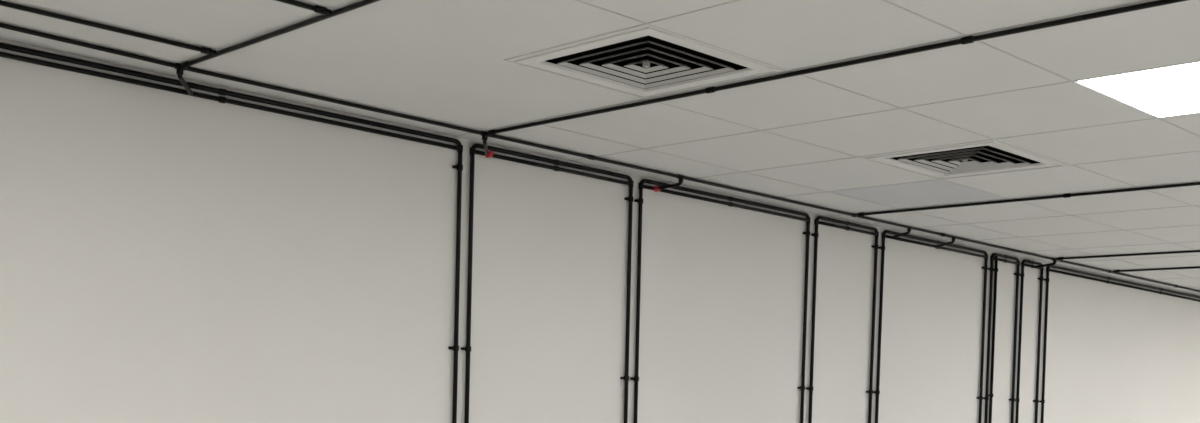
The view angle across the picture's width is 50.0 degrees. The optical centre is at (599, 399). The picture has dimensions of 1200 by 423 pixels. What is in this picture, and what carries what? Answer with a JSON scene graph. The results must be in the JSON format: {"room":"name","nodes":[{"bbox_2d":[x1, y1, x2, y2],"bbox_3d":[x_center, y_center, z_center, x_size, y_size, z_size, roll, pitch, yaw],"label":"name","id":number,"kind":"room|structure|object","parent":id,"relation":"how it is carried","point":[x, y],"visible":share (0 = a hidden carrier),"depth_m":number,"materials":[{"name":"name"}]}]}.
{"room":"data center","nodes":[
{"label":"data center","id":0,"kind":"room"},
{"bbox_2d":[0,39,1199,422],"bbox_3d":[0.406,0.291,6.046,19.000,2.550,0.120,2,0,-44],"label":"wall","id":1,"kind":"structure","parent":0,"point":[166,256],"depth_m":4.93,"materials":[{"name":"white paint"}]},
{"bbox_2d":[0,42,462,422],"bbox_3d":[-3.439,0.089,2.227,8.054,2.419,0.026,2,0,-44],"label":"conduit","id":2,"kind":"object","parent":1,"relation":"attached to","point":[220,91],"visible":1,"depth_m":4.43,"materials":[{"name":"black metal"}]},
{"bbox_2d":[461,143,633,422],"bbox_3d":[-0.209,0.213,5.349,0.953,2.419,0.026,2,0,-44],"label":"conduit","id":3,"kind":"object","parent":1,"relation":"attached to","point":[630,182],"visible":1,"depth_m":5.25,"materials":[{"name":"black metal"}]},
{"bbox_2d":[0,22,1199,291],"bbox_3d":[0.635,-0.966,5.859,18.900,0.018,0.134,2,0,-44],"label":"conduit","id":4,"kind":"object","parent":1,"relation":"attached to","point":[2,25],"depth_m":4.81,"materials":[{"name":"black metal"}]},
{"bbox_2d":[630,179,810,422],"bbox_3d":[0.575,0.243,6.107,1.272,2.419,0.026,2,0,-44],"label":"conduit","id":5,"kind":"object","parent":1,"relation":"attached to","point":[641,186],"visible":1,"depth_m":6.01,"materials":[{"name":"black metal"}]},
{"bbox_2d":[806,216,878,422],"bbox_3d":[1.252,0.269,6.760,0.577,2.418,0.026,2,0,-44],"label":"conduit","id":6,"kind":"object","parent":1,"relation":"attached to","point":[817,222],"visible":1,"depth_m":6.72,"materials":[{"name":"black metal"}]},
{"bbox_2d":[873,230,987,422],"bbox_3d":[1.886,0.293,7.373,1.133,2.418,0.026,2,0,-44],"label":"conduit","id":7,"kind":"object","parent":1,"relation":"attached to","point":[985,256],"visible":0.98,"depth_m":7.28,"materials":[{"name":"black metal"}]},
{"bbox_2d":[988,256,997,422],"bbox_3d":[2.369,0.317,7.840,0.038,2.408,0.026,2,0,-44],"label":"conduit","id":8,"kind":"object","parent":1,"relation":"attached to","point":[991,394],"visible":1,"depth_m":7.84,"materials":[{"name":"black metal"}]},
{"bbox_2d":[983,253,1019,422],"bbox_3d":[2.445,0.315,7.913,0.358,2.418,0.026,2,0,-44],"label":"conduit","id":9,"kind":"object","parent":1,"relation":"attached to","point":[992,258],"visible":1,"depth_m":7.89,"materials":[{"name":"black metal"}]},
{"bbox_2d":[1015,259,1043,422],"bbox_3d":[2.692,0.324,8.153,0.288,2.418,0.026,2,0,-44],"label":"conduit","id":10,"kind":"object","parent":1,"relation":"attached to","point":[1023,264],"visible":0.94,"depth_m":8.12,"materials":[{"name":"black metal"}]},
{"bbox_2d":[1039,265,1199,422],"bbox_3d":[5.039,0.414,10.420,6.156,2.418,0.026,2,0,-44],"label":"conduit","id":11,"kind":"object","parent":1,"relation":"attached to","point":[1048,269],"visible":0.98,"depth_m":8.55,"materials":[{"name":"black metal"}]},
{"bbox_2d":[0,0,1199,294],"bbox_3d":[3.273,-0.875,3.126,19.000,0.001,8.000,2,0,-44],"label":"ceiling","id":12,"kind":"structure","parent":0,"point":[442,61],"depth_m":4.11,"materials":[{"name":"tile"}]},
{"bbox_2d":[0,0,216,54],"bbox_3d":[-3.569,-1.128,1.478,6.760,0.018,0.036,2,0,-44],"label":"conduit","id":13,"kind":"object","parent":12,"relation":"attached to","point":[205,50],"depth_m":3.60,"materials":[{"name":"black metal"}]},
{"bbox_2d":[176,68,192,95],"bbox_3d":[-1.326,-1.015,4.109,0.021,0.045,0.203,2,0,-8],"label":"pipe","id":14,"kind":"object","parent":12,"relation":"attached to","point":[179,71],"visible":1,"depth_m":4.05,"materials":[{"name":"black metal"}]},
{"bbox_2d":[179,0,380,68],"bbox_3d":[1.391,-0.937,1.218,0.018,0.018,7.771,2,0,-44],"label":"conduit","id":15,"kind":"object","parent":12,"relation":"attached to","point":[362,3],"depth_m":3.57,"materials":[{"name":"black metal"}]},
{"bbox_2d":[275,0,331,14],"bbox_3d":[-3.138,-1.111,1.031,6.760,0.018,0.018,2,0,-44],"label":"conduit","id":16,"kind":"object","parent":12,"relation":"attached to","point":[318,9],"depth_m":3.33,"materials":[{"name":"black metal"}]},
{"bbox_2d":[482,135,493,157],"bbox_3d":[-0.432,-0.978,4.964,0.037,0.050,0.216,2,0,-2],"label":"pipe","id":17,"kind":"object","parent":12,"relation":"attached to","point":[488,154],"visible":1,"depth_m":4.95,"materials":[{"name":"black metal"}]},
{"bbox_2d":[503,24,788,98],"bbox_3d":[0.141,-1.072,3.823,0.606,0.166,0.606,2,0,-44],"label":"ceiling vent","id":18,"kind":"object","parent":12,"relation":"in","point":[645,61],"visible":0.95,"depth_m":3.82,"materials":[{"name":"grey metal"}]},
{"bbox_2d":[653,178,683,191],"bbox_3d":[0.299,-0.950,5.678,0.166,0.050,0.028,2,0,43],"label":"pipe","id":19,"kind":"object","parent":12,"relation":"attached to","point":[656,188],"visible":1,"depth_m":5.67,"materials":[{"name":"black metal"}]},
{"bbox_2d":[455,0,1199,294],"bbox_3d":[3.273,-0.875,3.126,19.000,0.003,8.000,2,0,-44],"label":"grid","id":20,"kind":"object","parent":12,"relation":"attached to","point":[888,2],"depth_m":4.35,"materials":[{"name":"grey metal"}]},
{"bbox_2d":[485,0,1188,135],"bbox_3d":[2.268,-0.903,2.065,0.018,0.018,7.771,2,0,-44],"label":"conduit","id":21,"kind":"object","parent":12,"relation":"attached to","point":[970,39],"depth_m":3.62,"materials":[{"name":"black metal"}]},
{"bbox_2d":[890,228,910,238],"bbox_3d":[1.624,-0.902,6.958,0.022,0.045,0.175,2,0,-24],"label":"pipe","id":22,"kind":"object","parent":12,"relation":"attached to","point":[908,229],"visible":1,"depth_m":6.93,"materials":[{"name":"black metal"}]},
{"bbox_2d":[934,237,954,247],"bbox_3d":[1.947,-0.889,7.271,0.022,0.045,0.175,2,0,-24],"label":"pipe","id":23,"kind":"object","parent":12,"relation":"attached to","point":[952,241],"visible":1,"depth_m":7.24,"materials":[{"name":"black metal"}]},
{"bbox_2d":[861,139,1072,178],"bbox_3d":[1.445,-1.022,5.084,0.606,0.166,0.606,2,0,-44],"label":"ceiling vent","id":24,"kind":"object","parent":12,"relation":"in","point":[990,156],"visible":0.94,"depth_m":5.08,"materials":[{"name":"grey metal"}]},
{"bbox_2d":[856,182,1199,215],"bbox_3d":[4.000,-0.837,3.739,0.018,0.018,7.771,2,0,-44],"label":"conduit","id":25,"kind":"object","parent":12,"relation":"attached to","point":[1067,195],"depth_m":5.82,"materials":[{"name":"black metal"}]},
{"bbox_2d":[1034,259,1056,267],"bbox_3d":[2.797,-0.857,8.092,0.021,0.045,0.167,2,0,-38],"label":"pipe","id":26,"kind":"object","parent":12,"relation":"attached to","point":[1054,260],"visible":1,"depth_m":8.07,"materials":[{"name":"black metal"}]},
{"bbox_2d":[1056,250,1199,259],"bbox_3d":[5.546,-0.777,5.233,0.018,0.018,7.771,2,0,-44],"label":"conduit","id":27,"kind":"object","parent":12,"relation":"attached to","point":[1187,251],"depth_m":7.69,"materials":[{"name":"black metal"}]},
{"bbox_2d":[1076,62,1199,116],"bbox_3d":[2.028,-0.947,3.607,0.589,0.052,1.159,2,0,-44],"label":"ceiling light panel","id":28,"kind":"object","parent":12,"relation":"in","point":[1172,90],"depth_m":3.86,"materials":[{"name":"white plastic"}]},
{"bbox_2d":[1112,266,1199,272],"bbox_3d":[6.121,-0.755,5.789,0.018,0.018,7.771,2,0,-44],"label":"conduit","id":29,"kind":"object","parent":12,"relation":"attached to","point":[1194,267],"depth_m":8.37,"materials":[{"name":"black metal"}]}
]}

